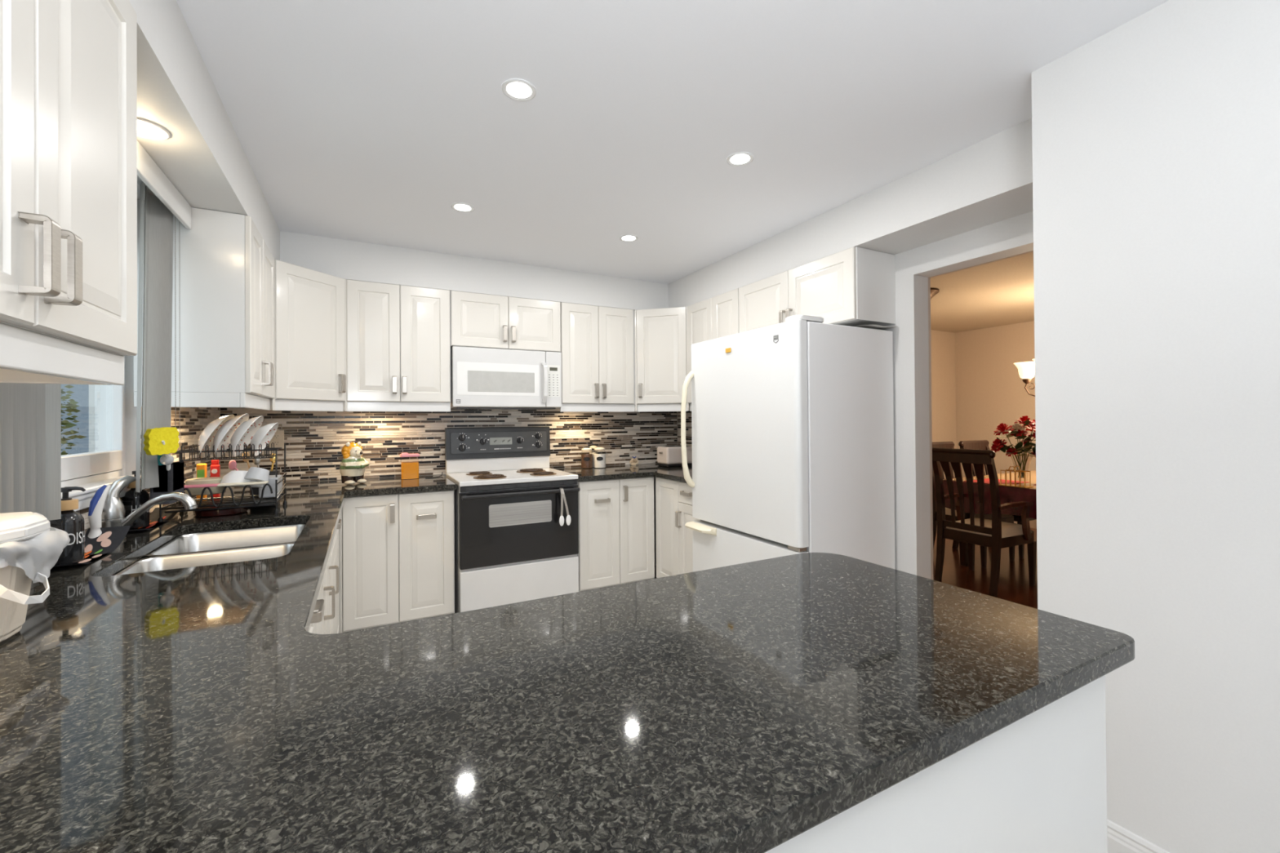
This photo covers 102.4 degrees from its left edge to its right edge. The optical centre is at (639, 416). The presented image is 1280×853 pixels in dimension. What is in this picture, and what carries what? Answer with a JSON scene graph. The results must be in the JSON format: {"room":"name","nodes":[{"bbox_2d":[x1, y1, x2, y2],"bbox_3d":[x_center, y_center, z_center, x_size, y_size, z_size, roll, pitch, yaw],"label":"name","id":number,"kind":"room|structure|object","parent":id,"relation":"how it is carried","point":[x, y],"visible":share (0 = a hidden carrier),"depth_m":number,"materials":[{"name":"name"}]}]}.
{"room":"kitchen","nodes":[
{"label":"kitchen","id":0,"kind":"room"},
{"bbox_2d":[75,355,219,533],"bbox_3d":[-0.998,0.094,0.034,0.150,2.422,7.240,0,0,-28],"label":"wall","id":1,"kind":"structure","parent":0,"point":[193,420],"depth_m":2.22,"materials":[{"name":"white paint"}]},
{"bbox_2d":[0,0,137,385],"bbox_3d":[-1.041,-0.469,0.681,0.405,0.799,0.773,0,0,-28],"label":"upper cabinet","id":2,"kind":"object","parent":1,"relation":"attached to","point":[68,68],"visible":1,"depth_m":0.84,"materials":[{"name":"white laminate"}]},
{"bbox_2d":[0,140,191,520],"bbox_3d":[-1.570,-0.303,1.521,0.096,1.113,1.239,0,0,-28],"label":"vertical blind","id":3,"kind":"object","parent":1,"relation":"attached to","point":[30,414],"visible":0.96,"depth_m":1.77,"materials":[{"name":"white plastic"}]},
{"bbox_2d":[61,355,141,511],"bbox_3d":[-1.744,-0.246,1.487,0.150,1.069,1.220,0,0,-28],"label":"window","id":4,"kind":"structure","parent":1,"relation":"in","point":[91,471],"depth_m":1.93,"materials":[{"name":"white plastic"}]},
{"bbox_2d":[137,117,170,139],"bbox_3d":[-1.481,-0.859,1.531,0.124,0.006,0.124,0,0,-28],"label":"recessed light","id":5,"kind":"object","parent":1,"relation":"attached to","point":[145,128],"visible":0.62,"depth_m":1.55,"materials":[{"name":"white plastic"}]},
{"bbox_2d":[137,120,163,136],"bbox_3d":[-1.481,-0.859,1.531,0.092,0.001,0.092,0,0,-28],"label":"diffuser","id":6,"kind":"object","parent":5,"relation":"attached to","point":[144,128],"depth_m":1.54,"materials":[{"name":"white plastic"}]},
{"bbox_2d":[128,0,279,260],"bbox_3d":[-0.790,-0.996,0.156,0.359,0.242,7.000,0,0,-28],"label":"soffit","id":7,"kind":"structure","parent":1,"relation":"attached to","point":[203,156],"depth_m":1.61,"materials":[{"name":"paint"}]},
{"bbox_2d":[133,199,275,410],"bbox_3d":[-1.952,-0.444,2.391,0.405,0.815,0.647,0,0,-28],"label":"upper cabinet","id":8,"kind":"object","parent":1,"relation":"attached to","point":[227,338],"visible":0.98,"depth_m":2.14,"materials":[{"name":"white laminate"}]},
{"bbox_2d":[217,407,677,615],"bbox_3d":[-1.093,0.119,4.011,3.440,2.422,0.130,0,0,-28],"label":"wall","id":9,"kind":"structure","parent":0,"point":[314,441],"depth_m":3.69,"materials":[{"name":"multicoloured tile"}]},
{"bbox_2d":[269,430,284,448],"bbox_3d":[-2.316,0.145,3.281,0.078,0.120,0.008,0,0,-28],"label":"wall outlet","id":10,"kind":"object","parent":9,"relation":"attached to","point":[277,439],"visible":0.78,"depth_m":3.28,"materials":[{"name":"beige plastic"}]},
{"bbox_2d":[270,258,347,411],"bbox_3d":[-2.126,-0.439,3.033,0.699,0.815,0.656,0,0,-28],"label":"upper cabinet","id":11,"kind":"object","parent":9,"relation":"attached to","point":[310,320],"visible":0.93,"depth_m":2.94,"materials":[{"name":"white laminate"}]},
{"bbox_2d":[346,279,450,411],"bbox_3d":[-1.612,-0.440,3.449,0.608,0.815,0.404,0,0,-28],"label":"upper cabinet","id":12,"kind":"object","parent":9,"relation":"attached to","point":[398,336],"visible":1,"depth_m":3.29,"materials":[{"name":"white laminate"}]},
{"bbox_2d":[280,231,667,310],"bbox_3d":[-1.022,-0.973,3.795,2.651,0.242,0.358,0,0,-28],"label":"soffit","id":13,"kind":"structure","parent":9,"relation":"attached to","point":[349,260],"depth_m":3.49,"materials":[{"name":"paint"}]},
{"bbox_2d":[449,290,560,352],"bbox_3d":[-1.004,-0.664,3.775,0.770,0.372,0.404,0,0,-28],"label":"upper cabinet","id":14,"kind":"object","parent":9,"relation":"attached to","point":[477,320],"visible":0.99,"depth_m":3.61,"materials":[{"name":"white laminate"}]},
{"bbox_2d":[450,346,561,409],"bbox_3d":[-0.989,-0.265,3.757,0.762,0.420,0.423,0,0,-28],"label":"microwave","id":15,"kind":"object","parent":14,"relation":"attached to","point":[482,378],"visible":0.99,"depth_m":3.60,"materials":[{"name":"white plastic"}]},
{"bbox_2d":[560,302,635,412],"bbox_3d":[-0.386,-0.445,4.102,0.622,0.815,0.404,0,0,-28],"label":"upper cabinet","id":16,"kind":"object","parent":9,"relation":"attached to","point":[597,342],"visible":0.94,"depth_m":3.94,"materials":[{"name":"white laminate"}]},
{"bbox_2d":[176,0,1168,333],"bbox_3d":[2.454,-1.180,1.958,8.020,0.100,7.370,0,0,-28],"label":"ceiling","id":17,"kind":"structure","parent":0,"point":[364,121],"depth_m":1.88,"materials":[{"name":"paint"}]},
{"bbox_2d":[451,202,474,212],"bbox_3d":[-0.930,-1.098,2.701,0.114,0.006,0.114,0,0,-28],"label":"recessed light","id":18,"kind":"object","parent":17,"relation":"in","point":[459,206],"visible":1,"depth_m":2.70,"materials":[{"name":"white ceramic"}]},
{"bbox_2d":[453,204,471,210],"bbox_3d":[-0.930,-1.098,2.701,0.084,0.001,0.084,0,0,-28],"label":"diffuser","id":19,"kind":"object","parent":18,"relation":"attached to","point":[456,206],"depth_m":2.70,"materials":[{"name":"white plastic"}]},
{"bbox_2d":[502,78,536,101],"bbox_3d":[-0.410,-1.107,1.745,0.114,0.006,0.114,0,0,-28],"label":"recessed light","id":20,"kind":"object","parent":17,"relation":"in","point":[517,89],"visible":1,"depth_m":1.74,"materials":[{"name":"white plastic"}]},
{"bbox_2d":[506,82,531,97],"bbox_3d":[-0.410,-1.108,1.745,0.084,0.001,0.084,0,0,-28],"label":"diffuser","id":21,"kind":"object","parent":20,"relation":"attached to","point":[513,90],"depth_m":1.75,"materials":[{"name":"white"}]},
{"bbox_2d":[619,234,637,241],"bbox_3d":[-0.070,-1.101,3.174,0.114,0.006,0.114,0,0,-28],"label":"recessed light","id":22,"kind":"object","parent":17,"relation":"in","point":[628,237],"visible":1,"depth_m":3.17,"materials":[{"name":"white ceramic"}]},
{"bbox_2d":[726,151,753,165],"bbox_3d":[0.431,-1.110,2.219,0.114,0.006,0.114,0,0,-28],"label":"recessed light","id":23,"kind":"object","parent":17,"relation":"in","point":[740,158],"visible":1,"depth_m":2.21,"materials":[{"name":"white ceramic"}]},
{"bbox_2d":[729,154,750,164],"bbox_3d":[0.431,-1.111,2.219,0.084,0.001,0.084,0,0,-28],"label":"diffuser","id":24,"kind":"object","parent":23,"relation":"attached to","point":[734,158],"depth_m":2.22,"materials":[{"name":"white"}]},
{"bbox_2d":[1013,358,1035,396],"bbox_3d":[3.715,-0.646,4.508,0.728,0.952,0.740,0,0,-28],"label":"chandelier","id":25,"kind":"object","parent":17,"relation":"hanging from","point":[1026,370],"visible":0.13,"depth_m":4.68,"materials":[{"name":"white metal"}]},
{"bbox_2d":[650,528,1037,608],"bbox_3d":[2.472,1.342,1.942,8.020,0.100,7.370,0,0,-28],"label":"floor","id":26,"kind":"structure","parent":0,"point":[1014,586],"depth_m":4.25,"materials":[{"name":"red wood"}]},
{"bbox_2d":[137,519,341,634],"bbox_3d":[-1.783,0.889,2.424,0.674,0.874,0.770,0,0,-28],"label":"base cabinet","id":27,"kind":"object","parent":26,"relation":"on","point":[335,544],"visible":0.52,"depth_m":2.55,"materials":[{"name":"white laminate"}]},
{"bbox_2d":[308,599,324,633],"bbox_3d":[-1.071,0.875,1.087,0.674,0.874,0.660,0,0,-28],"label":"base cabinet","id":28,"kind":"object","parent":26,"relation":"on","point":[317,617],"visible":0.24,"depth_m":1.35,"materials":[{"name":"white laminate"}]},
{"bbox_2d":[315,548,338,634],"bbox_3d":[-1.414,0.882,1.731,0.674,0.874,0.796,0,0,-28],"label":"base cabinet","id":29,"kind":"object","parent":26,"relation":"on","point":[327,592],"visible":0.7,"depth_m":1.91,"materials":[{"name":"white laminate"}]},
{"bbox_2d":[339,489,454,633],"bbox_3d":[-1.557,0.892,3.304,0.620,0.874,0.639,0,0,-28],"label":"base cabinet","id":30,"kind":"object","parent":26,"relation":"on","point":[397,551],"visible":0.91,"depth_m":3.04,"materials":[{"name":"white laminate"}]},
{"bbox_2d":[444,426,580,613],"bbox_3d":[-0.903,0.701,3.596,0.775,1.252,0.720,0,0,-28],"label":"electric range","id":31,"kind":"object","parent":26,"relation":"on","point":[512,546],"visible":1,"depth_m":3.36,"materials":[{"name":"white metal"}]},
{"bbox_2d":[467,434,533,449],"bbox_3d":[-1.038,0.185,3.865,0.488,0.116,0.008,0,0,-28],"label":"print","id":32,"kind":"object","parent":31,"relation":"attached to","point":[475,442],"depth_m":3.86,"materials":[{"name":"white"}]},
{"bbox_2d":[445,467,577,486],"bbox_3d":[-0.904,0.414,3.595,0.775,0.030,0.607,0,0,-28],"label":"cooktop","id":33,"kind":"object","parent":31,"relation":"in","point":[486,477],"depth_m":3.45,"materials":[{"name":"white metal"}]},
{"bbox_2d":[559,488,570,525],"bbox_3d":[-0.500,0.595,3.408,0.081,0.248,0.035,0,0,-28],"label":"tongs","id":34,"kind":"object","parent":31,"relation":"hanging from","point":[562,495],"visible":1,"depth_m":3.39,"materials":[{"name":"silver metal"}]},
{"bbox_2d":[576,476,654,591],"bbox_3d":[-0.290,0.887,3.978,0.609,0.874,0.639,0,0,-28],"label":"base cabinet","id":35,"kind":"object","parent":26,"relation":"on","point":[616,523],"visible":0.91,"depth_m":3.72,"materials":[{"name":"white laminate"}]},
{"bbox_2d":[655,477,700,577],"bbox_3d":[0.501,0.880,3.725,0.611,0.874,0.620,0,0,-28],"label":"base cabinet","id":36,"kind":"object","parent":26,"relation":"on","point":[673,499],"visible":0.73,"depth_m":3.65,"materials":[{"name":"white laminate"}]},
{"bbox_2d":[553,463,692,483],"bbox_3d":[0.096,0.428,3.864,1.228,0.035,1.248,0,0,-28],"label":"countertop","id":37,"kind":"structure","parent":36,"relation":"on","point":[615,472],"depth_m":3.83,"materials":[{"name":"black stone"}]},
{"bbox_2d":[581,448,592,468],"bbox_3d":[-0.431,0.333,4.174,0.096,0.163,0.097,0,0,-28],"label":"glass jar","id":38,"kind":"object","parent":37,"relation":"on","point":[586,459],"visible":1,"depth_m":4.14,"materials":[{"name":"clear glass"}]},
{"bbox_2d":[594,447,605,467],"bbox_3d":[-0.328,0.332,4.195,0.100,0.165,0.101,0,0,-28],"label":"glass jar","id":39,"kind":"object","parent":37,"relation":"on","point":[599,459],"visible":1,"depth_m":4.16,"materials":[{"name":"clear glass"}]},
{"bbox_2d":[657,445,692,466],"bbox_3d":[0.295,0.329,4.334,0.289,0.166,0.180,0,0,-28],"label":"toaster","id":40,"kind":"object","parent":37,"relation":"on","point":[667,455],"visible":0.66,"depth_m":4.25,"materials":[{"name":"white plastic"}]},
{"bbox_2d":[680,315,895,572],"bbox_3d":[0.808,0.412,2.984,0.782,1.796,0.915,0,0,-28],"label":"refrigerator","id":41,"kind":"object","parent":26,"relation":"on","point":[793,426],"visible":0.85,"depth_m":2.66,"materials":[{"name":"metal"}]},
{"bbox_2d":[856,324,897,329],"bbox_3d":[1.206,-0.473,2.807,0.260,0.019,0.265,0,0,-28],"label":"paper sheets","id":42,"kind":"object","parent":41,"relation":"on","point":[872,326],"visible":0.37,"depth_m":2.72,"materials":[{"name":"white paper"}]},
{"bbox_2d":[764,675,1107,852],"bbox_3d":[-0.182,0.867,0.741,1.961,0.873,0.645,0,0,-28],"label":"base cabinet","id":43,"kind":"object","parent":26,"relation":"on","point":[1037,784],"visible":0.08,"depth_m":0.77,"materials":[{"name":"white laminate"}]},
{"bbox_2d":[0,475,1134,852],"bbox_3d":[-0.849,0.424,2.025,1.999,0.035,3.605,0,0,-28],"label":"countertop","id":44,"kind":"structure","parent":43,"relation":"on","point":[748,707],"depth_m":0.71,"materials":[{"name":"black stone"}]},
{"bbox_2d":[0,511,70,642],"bbox_3d":[-1.190,0.293,0.907,0.234,0.219,0.216,0,0,-28],"label":"bin","id":45,"kind":"object","parent":44,"relation":"on","point":[29,548],"visible":1,"depth_m":0.93,"materials":[{"name":"beige plastic"}]},
{"bbox_2d":[48,486,85,567],"bbox_3d":[-1.596,0.301,1.430,0.073,0.214,0.072,-1,0,36],"label":"soap bottle","id":46,"kind":"object","parent":44,"relation":"on","point":[73,522],"visible":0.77,"depth_m":1.42,"materials":[{"name":"black glass"}]},
{"bbox_2d":[53,525,130,567],"bbox_3d":[-1.618,0.379,1.500,0.100,0.055,0.335,0,0,-28],"label":"mat","id":47,"kind":"object","parent":44,"relation":"on","point":[110,538],"visible":0.67,"depth_m":1.59,"materials":[{"name":"black fabric"}]},
{"bbox_2d":[88,484,111,538],"bbox_3d":[-1.712,0.313,1.619,0.066,0.194,0.068,0,0,-28],"label":"dish brush","id":48,"kind":"object","parent":44,"relation":"on","point":[96,504],"visible":0.77,"depth_m":1.61,"materials":[{"name":"white plastic"}]},
{"bbox_2d":[122,470,150,528],"bbox_3d":[-1.878,0.306,1.920,0.073,0.214,0.072,-1,0,36],"label":"soap bottle","id":49,"kind":"object","parent":44,"relation":"on","point":[132,500],"visible":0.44,"depth_m":1.90,"materials":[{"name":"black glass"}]},
{"bbox_2d":[100,475,197,540],"bbox_3d":[-1.675,0.305,1.763,0.266,0.211,0.111,0,0,-28],"label":"kitchen faucet","id":50,"kind":"object","parent":44,"relation":"on","point":[113,511],"visible":0.72,"depth_m":1.72,"materials":[{"name":"silver metal"}]},
{"bbox_2d":[128,506,177,531],"bbox_3d":[-1.884,0.394,1.984,0.085,0.035,0.400,0,0,-28],"label":"mat","id":51,"kind":"object","parent":44,"relation":"on","point":[153,517],"visible":0.68,"depth_m":2.06,"materials":[{"name":"grey rubber"}]},
{"bbox_2d":[196,463,207,501],"bbox_3d":[-2.012,0.316,2.363,0.034,0.202,0.032,0,0,-28],"label":"jar","id":52,"kind":"object","parent":44,"relation":"on","point":[202,468],"visible":0.47,"depth_m":2.35,"materials":[{"name":"orange"}]},
{"bbox_2d":[112,524,306,575],"bbox_3d":[-1.388,0.534,1.728,0.444,0.178,0.787,0,0,-28],"label":"sink","id":53,"kind":"object","parent":44,"relation":"in","point":[227,546],"visible":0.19,"depth_m":1.79,"materials":[{"name":"silver metal"}]},
{"bbox_2d":[210,459,220,500],"bbox_3d":[-1.976,0.308,2.394,0.032,0.218,0.031,0,0,-28],"label":"jar","id":54,"kind":"object","parent":44,"relation":"on","point":[215,467],"visible":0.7,"depth_m":2.38,"materials":[{"name":"red"}]},
{"bbox_2d":[157,442,287,522],"bbox_3d":[-1.776,0.266,2.221,0.392,0.297,0.282,0,0,-28],"label":"dish rack","id":55,"kind":"object","parent":44,"relation":"on","point":[219,503],"visible":0.91,"depth_m":2.19,"materials":[{"name":"black metal"}]},
{"bbox_2d":[150,459,186,504],"bbox_3d":[-1.802,0.245,1.967,0.065,0.155,0.170,0,0,-28],"label":"utensil caddy","id":56,"kind":"object","parent":55,"relation":"hanging from","point":[171,481],"visible":0.77,"depth_m":1.91,"materials":[{"name":"black plastic"}]},
{"bbox_2d":[143,426,179,471],"bbox_3d":[-1.742,0.164,1.893,0.090,0.254,0.178,0,0,-28],"label":"sponge","id":57,"kind":"object","parent":56,"relation":"in","point":[163,440],"visible":0.98,"depth_m":1.84,"materials":[{"name":"yellow plastic"}]},
{"bbox_2d":[160,454,173,465],"bbox_3d":[-1.733,0.157,1.886,0.040,0.040,0.040,0,0,-28],"label":"soap dispenser","id":58,"kind":"object","parent":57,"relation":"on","point":[166,460],"depth_m":1.87,"materials":[{"name":"white plastic"}]},
{"bbox_2d":[185,476,226,495],"bbox_3d":[-1.841,0.293,2.184,0.132,0.063,0.132,0,0,-28],"label":"round container","id":59,"kind":"object","parent":55,"relation":"in","point":[213,480],"visible":0.71,"depth_m":2.14,"materials":[{"name":"beige plastic"}]},
{"bbox_2d":[198,413,234,457],"bbox_3d":[-1.850,0.083,2.248,0.117,0.189,0.216,0,0,-28],"label":"plate","id":60,"kind":"object","parent":55,"relation":"on","point":[206,437],"visible":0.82,"depth_m":2.20,"materials":[{"name":"white ceramic"}]},
{"bbox_2d":[160,477,285,510],"bbox_3d":[-1.776,0.326,2.220,0.380,0.079,0.271,0,0,-28],"label":"basket","id":61,"kind":"object","parent":55,"relation":"on","point":[219,503],"depth_m":2.16,"materials":[{"name":"black metal"}]},
{"bbox_2d":[164,496,283,513],"bbox_3d":[-1.773,0.376,2.222,0.359,0.007,0.255,0,0,-28],"label":"drip tray","id":62,"kind":"object","parent":55,"relation":"on","point":[206,504],"depth_m":2.16,"materials":[{"name":"black plastic"}]},
{"bbox_2d":[184,480,268,488],"bbox_3d":[-1.750,0.280,2.106,0.368,0.008,0.062,0,0,-28],"label":"cutting board","id":63,"kind":"object","parent":55,"relation":"on","point":[265,482],"visible":0.82,"depth_m":2.11,"materials":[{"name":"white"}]},
{"bbox_2d":[213,413,248,457],"bbox_3d":[-1.805,0.081,2.272,0.119,0.192,0.220,0,0,-28],"label":"plate","id":64,"kind":"object","parent":55,"relation":"on","point":[224,433],"visible":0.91,"depth_m":2.26,"materials":[{"name":"white ceramic"}]},
{"bbox_2d":[220,470,262,488],"bbox_3d":[-1.721,0.273,2.225,0.155,0.086,0.154,0,0,-28],"label":"bowl","id":65,"kind":"object","parent":55,"relation":"in","point":[233,476],"visible":0.58,"depth_m":2.17,"materials":[{"name":"white ceramic"}]},
{"bbox_2d":[230,415,263,457],"bbox_3d":[-1.755,0.086,2.298,0.114,0.182,0.208,0,0,-28],"label":"plate","id":66,"kind":"object","parent":55,"relation":"on","point":[246,431],"visible":0.94,"depth_m":2.29,"materials":[{"name":"white ceramic"}]},
{"bbox_2d":[244,466,269,481],"bbox_3d":[-1.647,0.252,2.212,0.088,0.075,0.090,0,0,-28],"label":"plastic cup","id":67,"kind":"object","parent":55,"relation":"in","point":[257,474],"visible":0.84,"depth_m":2.19,"materials":[{"name":"white plastic"}]},
{"bbox_2d":[250,422,278,456],"bbox_3d":[-1.699,0.101,2.329,0.101,0.150,0.172,0,0,-28],"label":"plate","id":68,"kind":"object","parent":55,"relation":"on","point":[263,436],"visible":0.93,"depth_m":2.30,"materials":[{"name":"white ceramic"}]},
{"bbox_2d":[258,475,282,497],"bbox_3d":[-1.667,0.313,2.324,0.070,0.087,0.145,0,0,-28],"label":"plastic box","id":69,"kind":"object","parent":55,"relation":"in","point":[267,494],"visible":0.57,"depth_m":2.27,"materials":[{"name":"white plastic"}]},
{"bbox_2d":[193,505,275,516],"bbox_3d":[-1.751,0.396,2.236,0.292,0.036,0.184,0,0,-28],"label":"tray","id":70,"kind":"object","parent":44,"relation":"on","point":[214,513],"visible":0.65,"depth_m":2.15,"materials":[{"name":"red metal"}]},
{"bbox_2d":[193,507,247,516],"bbox_3d":[-1.798,0.401,2.211,0.184,0.027,0.184,0,0,-28],"label":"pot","id":71,"kind":"object","parent":70,"relation":"on","point":[214,513],"depth_m":2.14,"materials":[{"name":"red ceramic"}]},
{"bbox_2d":[339,441,369,484],"bbox_3d":[-1.792,0.289,3.224,0.152,0.263,0.159,-1,0,26],"label":"figurine","id":72,"kind":"object","parent":44,"relation":"on","point":[353,465],"visible":1,"depth_m":3.19,"materials":[{"name":"ceramic"}]},
{"bbox_2d":[400,453,419,479],"bbox_3d":[-1.566,0.333,3.502,0.120,0.176,0.092,0,0,-28],"label":"container","id":73,"kind":"object","parent":44,"relation":"on","point":[409,470],"visible":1,"depth_m":3.47,"materials":[{"name":"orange plastic"}]},
{"bbox_2d":[959,511,969,566],"bbox_3d":[3.685,0.926,4.513,1.720,0.745,1.040,0,0,-28],"label":"dining table","id":74,"kind":"object","parent":26,"relation":"on","point":[963,547],"visible":0.08,"depth_m":4.50,"materials":[{"name":"brown wood"}]},
{"bbox_2d":[942,470,1036,519],"bbox_3d":[3.684,0.677,4.514,1.806,0.255,1.128,0,0,-28],"label":"tablecloth","id":75,"kind":"object","parent":74,"relation":"on","point":[1007,494],"visible":0.19,"depth_m":4.12,"materials":[{"name":"brown wood"}]},
{"bbox_2d":[943,470,1035,488],"bbox_3d":[3.682,0.549,4.515,1.700,0.002,1.020,0,0,-28],"label":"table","id":76,"kind":"object","parent":75,"relation":"on","point":[1033,473],"visible":0.21,"depth_m":4.65,"materials":[{"name":"brown wood"}]},
{"bbox_2d":[963,478,1029,484],"bbox_3d":[3.024,0.550,4.368,0.400,0.002,0.320,0,0,-28],"label":"place mat","id":77,"kind":"object","parent":76,"relation":"on","point":[986,480],"visible":0.5,"depth_m":4.34,"materials":[{"name":"beige fabric"}]},
{"bbox_3d":[3.166,0.412,4.270,0.190,0.270,0.190,0,0,-28],"label":"glass vase","id":78,"kind":"object","parent":77,"relation":"on","visible":0},
{"bbox_2d":[991,443,1021,472],"bbox_3d":[3.032,0.350,4.237,0.251,0.318,0.160,0,0,13],"label":"rose","id":79,"kind":"object","parent":78,"relation":"in","point":[994,446],"visible":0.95,"depth_m":4.25,"materials":[{"name":"red plant"}]},
{"bbox_2d":[991,437,1023,466],"bbox_3d":[3.044,0.338,4.295,0.275,0.342,0.128,0,0,-9],"label":"rose","id":80,"kind":"object","parent":78,"relation":"in","point":[997,440],"visible":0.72,"depth_m":4.27,"materials":[{"name":"red plant"}]},
{"bbox_2d":[993,422,1027,478],"bbox_3d":[3.061,0.279,4.245,0.217,0.460,0.224,0,0,-28],"label":"rose","id":81,"kind":"object","parent":78,"relation":"in","point":[1002,427],"visible":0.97,"depth_m":4.25,"materials":[{"name":"red plant"}]},
{"bbox_2d":[1005,441,1022,476],"bbox_3d":[3.097,0.353,4.259,0.162,0.310,0.136,0,0,-28],"label":"rose","id":82,"kind":"object","parent":78,"relation":"in","point":[1020,444],"visible":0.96,"depth_m":4.23,"materials":[{"name":"red plant"}]},
{"bbox_2d":[1006,422,1025,470],"bbox_3d":[3.108,0.279,4.247,0.148,0.457,0.159,0,0,-28],"label":"rose","id":83,"kind":"object","parent":78,"relation":"in","point":[1016,425],"visible":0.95,"depth_m":4.23,"materials":[{"name":"beige plant"}]},
{"bbox_2d":[1008,426,1031,478],"bbox_3d":[3.123,0.294,4.231,0.136,0.428,0.154,0,0,13],"label":"rose","id":84,"kind":"object","parent":78,"relation":"in","point":[1021,433],"visible":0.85,"depth_m":4.21,"materials":[{"name":"red plant"}]},
{"bbox_2d":[1013,415,1035,476],"bbox_3d":[3.168,0.248,4.241,0.146,0.518,0.159,0,0,-42],"label":"rose","id":85,"kind":"object","parent":78,"relation":"in","point":[1025,420],"visible":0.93,"depth_m":4.23,"materials":[{"name":"red plant"}]},
{"bbox_2d":[998,466,1033,488],"bbox_3d":[2.970,0.469,4.074,0.120,0.159,0.200,0,0,-28],"label":"napkin holder","id":86,"kind":"object","parent":76,"relation":"on","point":[1015,485],"visible":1,"depth_m":4.07,"materials":[{"name":"gold metal"}]},
{"bbox_2d":[932,441,1015,568],"bbox_3d":[3.035,0.777,4.795,0.494,1.064,0.591,0,0,-28],"label":"dining chair","id":87,"kind":"object","parent":26,"relation":"on","point":[1005,517],"visible":0.27,"depth_m":4.82,"materials":[{"name":"brown wood"}]},
{"bbox_2d":[932,447,1036,596],"bbox_3d":[2.674,0.775,4.042,0.591,1.064,0.556,0,0,-28],"label":"armchair","id":88,"kind":"object","parent":26,"relation":"on","point":[995,534],"visible":0.93,"depth_m":3.92,"materials":[{"name":"brown wood"}]},
{"bbox_2d":[958,440,1036,559],"bbox_3d":[3.574,0.774,5.082,0.494,1.064,0.591,0,0,-28],"label":"dining chair","id":89,"kind":"object","parent":26,"relation":"on","point":[976,444],"visible":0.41,"depth_m":5.22,"materials":[{"name":"brown wood"}]},
{"bbox_2d":[677,211,1033,579],"bbox_3d":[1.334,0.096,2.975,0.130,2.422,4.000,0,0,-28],"label":"door frame","id":90,"kind":"structure","parent":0,"point":[1013,236],"depth_m":2.70,"materials":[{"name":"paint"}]},
{"bbox_2d":[634,306,689,412],"bbox_3d":[0.220,-0.448,4.281,0.625,0.815,0.657,0,0,-28],"label":"upper cabinet","id":91,"kind":"object","parent":90,"relation":"attached to","point":[660,335],"visible":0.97,"depth_m":4.05,"materials":[{"name":"white laminate"}]},
{"bbox_2d":[687,288,738,411],"bbox_3d":[0.638,-0.454,3.781,0.356,0.815,0.624,0,0,-28],"label":"upper cabinet","id":92,"kind":"object","parent":90,"relation":"attached to","point":[716,317],"visible":0.18,"depth_m":3.71,"materials":[{"name":"white laminate"}]},
{"bbox_2d":[738,246,895,333],"bbox_3d":[1.002,-0.682,3.097,0.356,0.372,0.925,0,0,-28],"label":"upper cabinet","id":93,"kind":"object","parent":90,"relation":"attached to","point":[854,286],"visible":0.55,"depth_m":2.77,"materials":[{"name":"white laminate"}]},
{"bbox_2d":[930,329,956,479],"bbox_3d":[2.338,0.106,5.888,4.340,2.422,0.120,0,0,-28],"label":"wall","id":94,"kind":"structure","parent":0,"point":[942,343],"depth_m":6.68,"materials":[{"name":"beige paint"}]},
{"bbox_2d":[955,320,1036,528],"bbox_3d":[5.436,0.076,4.558,0.120,2.422,5.140,0,0,-28],"label":"wall","id":95,"kind":"structure","parent":0,"point":[991,392],"depth_m":6.38,"materials":[{"name":"beige paint"}]},
{"bbox_2d":[1031,0,1279,852],"bbox_3d":[2.488,0.069,0.050,0.601,2.422,3.992,0,0,-28],"label":"wall","id":96,"kind":"structure","parent":0,"point":[1156,139],"depth_m":1.39,"materials":[{"name":"paint"}]},
{"bbox_2d":[667,117,1032,307],"bbox_3d":[0.936,-0.990,3.268,0.310,0.242,3.128,0,0,-28],"label":"soffit","id":97,"kind":"structure","parent":96,"relation":"attached to","point":[988,181],"depth_m":2.43,"materials":[{"name":"paint"}]},
{"bbox_2d":[1106,819,1169,852],"bbox_3d":[2.196,1.224,-0.049,0.016,0.115,3.872,0,0,-28],"label":"baseboard","id":98,"kind":"structure","parent":96,"relation":"attached to","point":[1119,839],"depth_m":1.47,"materials":[{"name":"white wood"}]},
{"label":"outside","id":99,"kind":"structure","parent":0,"visible":0},
{"bbox_3d":[-7.984,1.460,-0.866,13.080,0.180,18.000,0,0,-28],"label":"ground","id":100,"kind":"structure","parent":99,"visible":0},
{"bbox_2d":[61,384,86,455],"bbox_3d":[-5.792,0.244,4.726,0.943,2.378,0.927,0,0,-28],"label":"shrub","id":101,"kind":"object","parent":100,"relation":"on","point":[72,404],"visible":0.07,"depth_m":4.96,"materials":[{"name":"green plant"}]},
{"bbox_2d":[61,384,88,454],"bbox_3d":[-16.852,-1.470,16.535,0.200,6.020,45.000,0,0,-28],"label":"wall","id":102,"kind":"structure","parent":100,"relation":"on","point":[81,394],"depth_m":14.21,"materials":[{"name":"blue"}]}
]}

